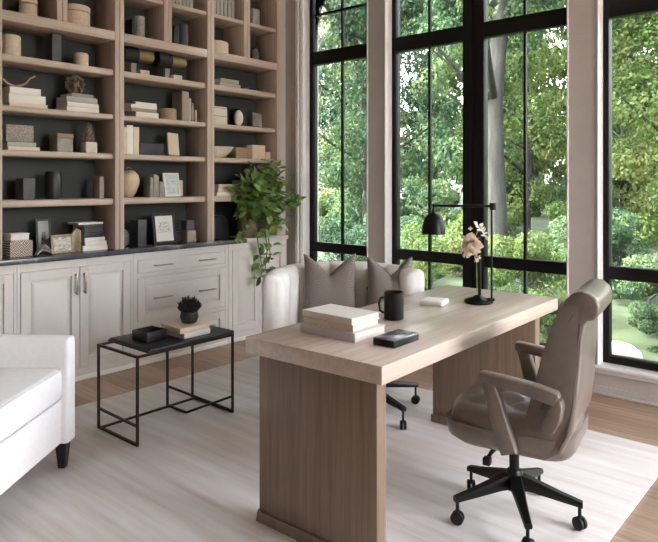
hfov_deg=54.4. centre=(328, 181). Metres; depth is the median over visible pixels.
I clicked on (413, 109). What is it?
tree
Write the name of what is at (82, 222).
book
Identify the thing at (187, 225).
stone block
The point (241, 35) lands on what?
bookcase
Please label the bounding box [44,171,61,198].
vase
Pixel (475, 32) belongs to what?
window
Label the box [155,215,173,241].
picture
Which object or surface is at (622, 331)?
ground
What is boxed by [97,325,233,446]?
side table
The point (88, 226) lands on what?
book
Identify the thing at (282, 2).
trim
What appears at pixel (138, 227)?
storage box
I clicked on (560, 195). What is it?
shrub
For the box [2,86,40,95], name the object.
book
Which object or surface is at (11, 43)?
canister
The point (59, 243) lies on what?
picture
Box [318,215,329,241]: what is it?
shrub
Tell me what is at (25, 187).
storage box
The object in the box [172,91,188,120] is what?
book
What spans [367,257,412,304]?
pillow
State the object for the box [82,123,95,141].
sculpture
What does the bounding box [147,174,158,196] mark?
book
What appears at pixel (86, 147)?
stone block
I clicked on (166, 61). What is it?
ornament
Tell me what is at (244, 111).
storage box
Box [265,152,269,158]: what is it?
wooden box
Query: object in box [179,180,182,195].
book
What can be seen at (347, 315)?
book
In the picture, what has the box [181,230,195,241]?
stone block
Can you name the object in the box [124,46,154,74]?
ornament
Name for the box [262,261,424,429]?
tufted armchair
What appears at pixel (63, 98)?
book
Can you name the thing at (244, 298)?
base cabinet
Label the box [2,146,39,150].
book
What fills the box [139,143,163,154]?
storage box
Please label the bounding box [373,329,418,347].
case
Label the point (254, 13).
storage box
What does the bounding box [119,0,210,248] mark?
bookcase
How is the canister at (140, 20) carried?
on the bookcase at (193, 165)
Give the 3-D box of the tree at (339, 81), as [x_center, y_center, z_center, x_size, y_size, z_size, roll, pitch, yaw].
[1.022,-3.741,28.533,4.062,10.234,3.650,0,0,29]
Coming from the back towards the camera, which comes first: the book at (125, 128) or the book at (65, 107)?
the book at (125, 128)
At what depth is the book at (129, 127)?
4.91 m
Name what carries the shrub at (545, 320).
on the ground
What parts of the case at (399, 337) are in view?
plate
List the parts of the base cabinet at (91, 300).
door, handle, handle, door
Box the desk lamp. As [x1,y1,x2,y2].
[422,203,495,304]
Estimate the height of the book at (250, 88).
0.027 m
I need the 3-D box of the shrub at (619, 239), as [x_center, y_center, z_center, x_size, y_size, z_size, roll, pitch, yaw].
[4.087,1.247,9.331,1.533,1.753,1.691,0,0,-10]
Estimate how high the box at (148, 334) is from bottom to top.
0.058 m
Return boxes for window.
[310,0,366,261]
[392,0,566,345]
[603,0,657,370]
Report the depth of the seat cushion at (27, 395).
2.81 m
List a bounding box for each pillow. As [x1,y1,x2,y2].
[303,254,355,308]
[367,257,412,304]
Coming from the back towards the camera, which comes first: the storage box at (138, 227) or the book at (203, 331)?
the storage box at (138, 227)
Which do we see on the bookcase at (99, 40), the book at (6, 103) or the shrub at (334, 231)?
the book at (6, 103)
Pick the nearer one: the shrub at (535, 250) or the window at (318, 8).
the window at (318, 8)
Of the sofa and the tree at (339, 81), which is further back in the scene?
the tree at (339, 81)
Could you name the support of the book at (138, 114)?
on the bookcase at (193, 165)
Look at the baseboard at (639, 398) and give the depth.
4.10 m
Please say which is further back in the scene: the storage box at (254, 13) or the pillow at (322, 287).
the storage box at (254, 13)
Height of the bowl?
0.100 m
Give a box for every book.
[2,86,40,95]
[2,93,45,104]
[2,102,47,108]
[2,142,35,146]
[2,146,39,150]
[56,96,96,103]
[56,101,98,108]
[56,106,98,112]
[60,93,92,97]
[67,221,102,224]
[72,224,102,228]
[73,228,102,233]
[81,233,102,237]
[81,236,104,241]
[81,240,106,245]
[81,244,107,250]
[124,101,156,105]
[124,104,156,109]
[124,107,156,112]
[124,125,132,153]
[124,127,126,153]
[125,111,158,117]
[133,127,138,154]
[147,174,158,196]
[160,320,208,333]
[167,328,209,338]
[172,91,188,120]
[179,180,182,195]
[189,0,192,7]
[189,98,190,120]
[191,103,193,120]
[194,110,196,121]
[214,78,238,84]
[214,82,240,87]
[214,184,237,188]
[214,189,239,192]
[214,192,236,195]
[216,0,219,14]
[220,0,222,15]
[223,0,226,16]
[227,0,230,17]
[231,0,233,18]
[243,87,258,90]
[300,322,385,342]
[302,304,379,324]
[303,316,378,331]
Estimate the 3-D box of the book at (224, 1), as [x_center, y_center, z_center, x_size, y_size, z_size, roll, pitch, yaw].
[-0.968,-1.567,5.689,0.151,0.250,0.036,0,0,41]
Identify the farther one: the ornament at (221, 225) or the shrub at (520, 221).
the shrub at (520, 221)
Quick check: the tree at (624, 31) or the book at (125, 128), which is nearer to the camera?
the book at (125, 128)
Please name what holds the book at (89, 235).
on the book at (103, 237)
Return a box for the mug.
[378,290,403,320]
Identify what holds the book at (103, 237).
on the book at (92, 243)
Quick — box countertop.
[0,237,246,265]
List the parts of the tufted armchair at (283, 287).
backrest, leg, leg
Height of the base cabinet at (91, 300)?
0.862 m
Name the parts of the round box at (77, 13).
lid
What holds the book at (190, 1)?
on the bookcase at (193, 165)
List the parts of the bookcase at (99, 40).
panel, shelf, shelf, shelf, shelf, panel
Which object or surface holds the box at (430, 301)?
on the desk at (323, 399)
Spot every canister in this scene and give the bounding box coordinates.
[2,34,20,55]
[74,52,88,65]
[134,16,144,36]
[178,24,187,45]
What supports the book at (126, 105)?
on the book at (131, 109)
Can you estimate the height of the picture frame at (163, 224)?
0.251 m
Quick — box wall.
[286,0,657,396]
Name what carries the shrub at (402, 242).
on the ground
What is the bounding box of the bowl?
[214,146,233,157]
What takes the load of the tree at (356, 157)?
on the ground
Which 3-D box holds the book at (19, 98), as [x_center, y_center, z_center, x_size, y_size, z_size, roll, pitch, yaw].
[-2.104,-0.560,4.391,0.171,0.056,0.245,0,0,42]
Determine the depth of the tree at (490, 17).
28.08 m
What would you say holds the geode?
on the bookcase at (241, 35)
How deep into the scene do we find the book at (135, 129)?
4.96 m
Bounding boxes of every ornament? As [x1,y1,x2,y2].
[71,228,80,251]
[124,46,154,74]
[152,52,186,79]
[214,215,228,238]
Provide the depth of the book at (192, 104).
5.36 m
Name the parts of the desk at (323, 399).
panel, panel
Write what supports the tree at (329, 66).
on the ground
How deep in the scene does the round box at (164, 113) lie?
5.20 m
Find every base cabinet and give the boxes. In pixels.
[0,265,16,333]
[17,254,133,381]
[134,245,228,366]
[228,235,287,343]
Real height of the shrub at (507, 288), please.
1.052 m
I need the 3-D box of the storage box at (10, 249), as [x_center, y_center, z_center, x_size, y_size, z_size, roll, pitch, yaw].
[-2.113,0.449,4.339,0.130,0.107,0.150,0,0,41]
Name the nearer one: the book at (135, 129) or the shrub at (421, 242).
the book at (135, 129)
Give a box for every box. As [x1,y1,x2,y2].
[2,124,32,142]
[2,240,32,257]
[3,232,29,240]
[16,178,34,199]
[19,0,37,15]
[44,33,60,61]
[49,133,72,151]
[68,3,89,25]
[130,219,146,246]
[132,326,166,342]
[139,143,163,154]
[158,108,176,119]
[176,231,182,242]
[214,40,228,53]
[214,106,226,123]
[227,147,247,158]
[232,108,246,125]
[232,180,246,194]
[244,145,264,158]
[250,8,259,24]
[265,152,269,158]
[420,297,448,306]
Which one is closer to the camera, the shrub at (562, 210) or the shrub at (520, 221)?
the shrub at (562, 210)
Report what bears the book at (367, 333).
on the desk at (323, 399)
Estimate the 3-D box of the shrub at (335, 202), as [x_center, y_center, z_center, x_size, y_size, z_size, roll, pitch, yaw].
[0.925,0.726,19.418,1.679,1.920,1.852,0,0,-13]
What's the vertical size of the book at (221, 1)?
0.250 m
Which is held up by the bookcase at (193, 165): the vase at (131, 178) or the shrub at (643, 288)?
the vase at (131, 178)
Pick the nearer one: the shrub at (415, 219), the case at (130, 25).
the case at (130, 25)
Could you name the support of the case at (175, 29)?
on the bookcase at (193, 165)
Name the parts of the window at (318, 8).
pane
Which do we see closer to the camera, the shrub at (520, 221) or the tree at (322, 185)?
the shrub at (520, 221)
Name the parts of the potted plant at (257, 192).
pot, stem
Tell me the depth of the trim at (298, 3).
5.98 m
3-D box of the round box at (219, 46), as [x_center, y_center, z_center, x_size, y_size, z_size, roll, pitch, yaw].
[-1.010,-1.180,5.679,0.236,0.118,0.236,0,0,41]
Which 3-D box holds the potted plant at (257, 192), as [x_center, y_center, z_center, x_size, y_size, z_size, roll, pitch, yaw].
[-0.575,0.355,5.749,0.720,1.131,0.466,0,0,-31]
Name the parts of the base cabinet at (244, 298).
door, door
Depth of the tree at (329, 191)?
21.11 m
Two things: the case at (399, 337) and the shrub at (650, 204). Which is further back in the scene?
the shrub at (650, 204)
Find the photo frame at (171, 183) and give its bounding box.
[162,173,180,196]
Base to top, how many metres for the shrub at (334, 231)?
1.490 m
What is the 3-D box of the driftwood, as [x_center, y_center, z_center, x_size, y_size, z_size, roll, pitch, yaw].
[-1.951,0.457,4.379,0.055,0.080,0.110,0,0,41]
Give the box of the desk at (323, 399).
[246,285,557,541]
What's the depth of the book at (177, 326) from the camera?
3.71 m
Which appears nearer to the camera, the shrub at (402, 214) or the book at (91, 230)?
the book at (91, 230)
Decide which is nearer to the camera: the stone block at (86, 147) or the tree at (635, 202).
the stone block at (86, 147)
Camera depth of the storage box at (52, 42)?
4.48 m
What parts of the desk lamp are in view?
lamp shade, arm, post, rod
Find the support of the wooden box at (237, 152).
on the bookcase at (241, 35)
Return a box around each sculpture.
[2,75,35,86]
[64,74,85,93]
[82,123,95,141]
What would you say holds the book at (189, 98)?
on the bookcase at (193, 165)
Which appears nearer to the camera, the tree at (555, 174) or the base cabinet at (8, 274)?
the base cabinet at (8, 274)
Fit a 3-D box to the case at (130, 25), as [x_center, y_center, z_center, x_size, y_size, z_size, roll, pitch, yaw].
[-1.543,-1.190,4.977,0.100,0.139,0.034,0,0,41]
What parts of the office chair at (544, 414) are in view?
leg, leg, tilt lever, leg, armrest, armrest, leg, leg, backrest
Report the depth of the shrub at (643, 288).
7.52 m
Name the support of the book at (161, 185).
on the bookcase at (193, 165)
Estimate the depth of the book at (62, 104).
4.62 m
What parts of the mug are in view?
handle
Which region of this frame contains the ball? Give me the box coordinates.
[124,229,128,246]
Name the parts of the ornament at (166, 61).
lamp shade, post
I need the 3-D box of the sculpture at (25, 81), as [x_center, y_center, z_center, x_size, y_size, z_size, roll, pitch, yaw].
[-2.122,-0.684,4.337,0.110,0.093,0.222,0,0,41]
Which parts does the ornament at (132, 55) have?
lamp shade, post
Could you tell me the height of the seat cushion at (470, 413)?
0.086 m
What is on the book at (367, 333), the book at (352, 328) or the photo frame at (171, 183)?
the book at (352, 328)
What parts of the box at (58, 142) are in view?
lid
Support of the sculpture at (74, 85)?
on the book at (67, 94)
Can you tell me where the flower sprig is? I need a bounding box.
[461,221,488,294]
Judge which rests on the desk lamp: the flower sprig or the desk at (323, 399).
the flower sprig
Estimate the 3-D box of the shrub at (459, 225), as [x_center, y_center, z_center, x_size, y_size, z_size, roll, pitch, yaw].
[2.527,1.300,12.226,1.380,1.578,1.522,0,0,30]
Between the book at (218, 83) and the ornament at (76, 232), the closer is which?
the ornament at (76, 232)
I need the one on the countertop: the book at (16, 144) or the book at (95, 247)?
the book at (95, 247)
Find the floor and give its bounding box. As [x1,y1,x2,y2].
[75,340,657,541]
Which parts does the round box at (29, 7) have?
lid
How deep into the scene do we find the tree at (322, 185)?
24.21 m
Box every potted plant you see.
[177,295,201,323]
[228,159,305,286]
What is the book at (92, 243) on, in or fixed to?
on the book at (95, 247)
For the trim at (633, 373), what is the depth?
4.10 m
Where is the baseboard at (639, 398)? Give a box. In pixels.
[592,384,657,406]
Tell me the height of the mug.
0.126 m
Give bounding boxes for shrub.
[318,195,345,227]
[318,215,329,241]
[318,218,366,261]
[332,182,361,222]
[355,212,423,260]
[400,205,425,225]
[400,222,462,290]
[400,226,444,278]
[401,175,457,216]
[432,210,462,277]
[488,230,566,301]
[488,246,546,292]
[506,182,544,242]
[539,287,566,342]
[542,200,566,260]
[547,178,632,221]
[547,209,649,299]
[616,252,657,329]
[627,300,657,352]
[643,188,657,219]
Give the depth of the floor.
4.06 m
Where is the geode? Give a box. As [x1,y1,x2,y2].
[234,110,242,125]
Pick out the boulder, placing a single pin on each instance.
(618, 348)
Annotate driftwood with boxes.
[34,243,52,254]
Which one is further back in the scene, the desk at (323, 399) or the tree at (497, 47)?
the tree at (497, 47)
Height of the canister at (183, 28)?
0.192 m
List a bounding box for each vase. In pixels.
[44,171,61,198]
[124,167,139,197]
[251,48,258,59]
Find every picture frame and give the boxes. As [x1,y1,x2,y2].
[35,218,50,252]
[50,234,73,253]
[151,212,176,244]
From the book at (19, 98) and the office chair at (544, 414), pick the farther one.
the book at (19, 98)
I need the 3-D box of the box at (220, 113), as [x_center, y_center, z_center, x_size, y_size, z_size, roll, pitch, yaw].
[-0.993,-0.582,5.629,0.120,0.152,0.151,0,0,41]
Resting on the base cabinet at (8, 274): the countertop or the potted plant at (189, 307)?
the countertop
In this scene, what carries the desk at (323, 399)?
on the rug
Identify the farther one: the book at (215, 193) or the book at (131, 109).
the book at (215, 193)
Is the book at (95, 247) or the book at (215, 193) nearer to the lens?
the book at (95, 247)
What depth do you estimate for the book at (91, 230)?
4.68 m
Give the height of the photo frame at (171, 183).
0.196 m
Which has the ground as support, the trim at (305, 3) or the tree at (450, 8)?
the tree at (450, 8)
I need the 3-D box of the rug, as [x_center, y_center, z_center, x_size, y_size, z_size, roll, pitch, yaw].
[-0.433,1.394,2.996,2.970,0.012,3.370,0,0,41]
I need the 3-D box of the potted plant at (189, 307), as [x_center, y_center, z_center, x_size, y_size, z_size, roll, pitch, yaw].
[-0.822,0.751,3.767,0.143,0.160,0.147,0,0,41]
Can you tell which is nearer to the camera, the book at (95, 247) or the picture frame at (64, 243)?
the picture frame at (64, 243)
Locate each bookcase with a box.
[0,0,118,259]
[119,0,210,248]
[211,0,279,240]
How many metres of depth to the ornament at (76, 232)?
4.61 m
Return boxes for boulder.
[612,341,642,358]
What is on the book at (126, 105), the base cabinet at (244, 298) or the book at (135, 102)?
the book at (135, 102)
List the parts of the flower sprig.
stem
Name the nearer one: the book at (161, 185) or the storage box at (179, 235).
the book at (161, 185)
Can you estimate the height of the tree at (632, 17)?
10.234 m
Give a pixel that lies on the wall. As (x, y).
(582, 13)
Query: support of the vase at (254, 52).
on the bookcase at (241, 35)
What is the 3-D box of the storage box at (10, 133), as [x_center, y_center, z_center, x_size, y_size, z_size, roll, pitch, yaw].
[-2.119,-0.325,4.332,0.130,0.113,0.180,0,0,41]
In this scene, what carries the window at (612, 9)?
in the wall
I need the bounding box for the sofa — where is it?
[0,334,74,494]
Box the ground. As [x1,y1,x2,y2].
[318,172,657,360]
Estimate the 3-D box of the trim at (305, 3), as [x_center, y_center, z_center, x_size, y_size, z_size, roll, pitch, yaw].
[1.370,-0.389,4.631,4.205,3.191,0.098,0,0,41]
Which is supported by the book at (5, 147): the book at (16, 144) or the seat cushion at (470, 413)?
the book at (16, 144)
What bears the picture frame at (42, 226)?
on the countertop
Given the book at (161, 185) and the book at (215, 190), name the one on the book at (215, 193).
the book at (215, 190)
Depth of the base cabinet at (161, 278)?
5.14 m
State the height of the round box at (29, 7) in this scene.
0.135 m
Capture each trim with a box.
[280,0,285,234]
[295,0,301,263]
[302,0,602,364]
[539,357,657,383]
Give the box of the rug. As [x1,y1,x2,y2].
[0,356,657,541]
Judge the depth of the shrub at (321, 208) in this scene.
16.92 m
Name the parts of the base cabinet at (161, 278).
handle, handle, drawer, drawer, drawer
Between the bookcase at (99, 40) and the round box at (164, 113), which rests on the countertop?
the bookcase at (99, 40)
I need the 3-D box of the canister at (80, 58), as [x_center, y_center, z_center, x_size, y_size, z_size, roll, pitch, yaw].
[-1.808,-0.890,4.670,0.100,0.098,0.100,0,0,41]
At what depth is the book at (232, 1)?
5.70 m
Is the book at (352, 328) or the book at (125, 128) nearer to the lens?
the book at (352, 328)
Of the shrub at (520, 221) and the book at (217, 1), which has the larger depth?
the shrub at (520, 221)
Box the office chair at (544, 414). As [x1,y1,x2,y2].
[446,278,612,541]
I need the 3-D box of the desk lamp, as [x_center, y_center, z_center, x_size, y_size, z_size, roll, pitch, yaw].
[0.670,0.368,3.332,0.378,0.522,0.150,0,0,0]
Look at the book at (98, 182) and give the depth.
4.74 m
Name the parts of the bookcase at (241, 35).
panel, shelf, panel, shelf, shelf, shelf, shelf, shelf, shelf, panel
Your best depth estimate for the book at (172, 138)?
5.28 m
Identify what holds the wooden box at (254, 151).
on the bookcase at (241, 35)
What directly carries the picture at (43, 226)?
attached to the picture frame at (42, 226)
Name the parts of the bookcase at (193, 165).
panel, shelf, panel, shelf, shelf, shelf, shelf, shelf, panel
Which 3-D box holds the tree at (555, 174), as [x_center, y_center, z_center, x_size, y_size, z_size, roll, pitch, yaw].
[7.286,-3.742,22.923,4.323,10.029,3.460,0,0,-43]
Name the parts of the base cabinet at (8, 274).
door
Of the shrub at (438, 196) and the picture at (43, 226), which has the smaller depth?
the picture at (43, 226)
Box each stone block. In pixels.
[81,142,96,152]
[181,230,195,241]
[182,220,193,230]
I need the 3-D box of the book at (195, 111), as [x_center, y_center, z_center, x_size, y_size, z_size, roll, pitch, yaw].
[-1.172,-0.556,5.436,0.141,0.101,0.018,0,0,41]
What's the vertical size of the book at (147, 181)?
0.161 m
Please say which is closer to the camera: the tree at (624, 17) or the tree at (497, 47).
the tree at (497, 47)
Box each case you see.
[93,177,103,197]
[125,19,135,34]
[171,26,178,43]
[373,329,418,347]
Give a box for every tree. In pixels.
[318,0,454,242]
[318,9,419,222]
[318,20,361,177]
[318,35,333,193]
[318,66,329,134]
[400,0,462,211]
[400,34,458,182]
[412,0,548,230]
[416,0,566,286]
[443,0,646,240]
[490,17,543,185]
[503,1,566,216]
[544,3,657,246]
[566,12,657,245]
[566,17,645,206]
[612,17,657,214]
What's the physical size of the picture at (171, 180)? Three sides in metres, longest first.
0.160 x 0.116 x 0.006 m
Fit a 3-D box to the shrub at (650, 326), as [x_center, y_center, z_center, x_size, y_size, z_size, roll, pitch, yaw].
[3.465,1.547,6.595,0.644,0.755,0.710,0,0,-15]
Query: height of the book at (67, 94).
0.024 m
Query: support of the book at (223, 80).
on the book at (218, 83)
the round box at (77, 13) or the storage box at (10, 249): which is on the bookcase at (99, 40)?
the round box at (77, 13)
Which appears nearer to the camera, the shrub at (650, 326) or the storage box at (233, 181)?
the storage box at (233, 181)
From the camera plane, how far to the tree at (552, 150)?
14.29 m
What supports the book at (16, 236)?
on the storage box at (10, 249)
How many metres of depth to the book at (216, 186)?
5.62 m
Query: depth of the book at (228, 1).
5.67 m
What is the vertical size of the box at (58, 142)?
0.129 m
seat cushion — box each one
[0,368,61,441]
[452,381,583,436]
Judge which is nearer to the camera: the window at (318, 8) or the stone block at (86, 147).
the stone block at (86, 147)
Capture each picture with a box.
[38,221,49,247]
[53,237,71,250]
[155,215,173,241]
[165,175,177,193]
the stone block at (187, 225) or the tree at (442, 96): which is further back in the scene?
the tree at (442, 96)

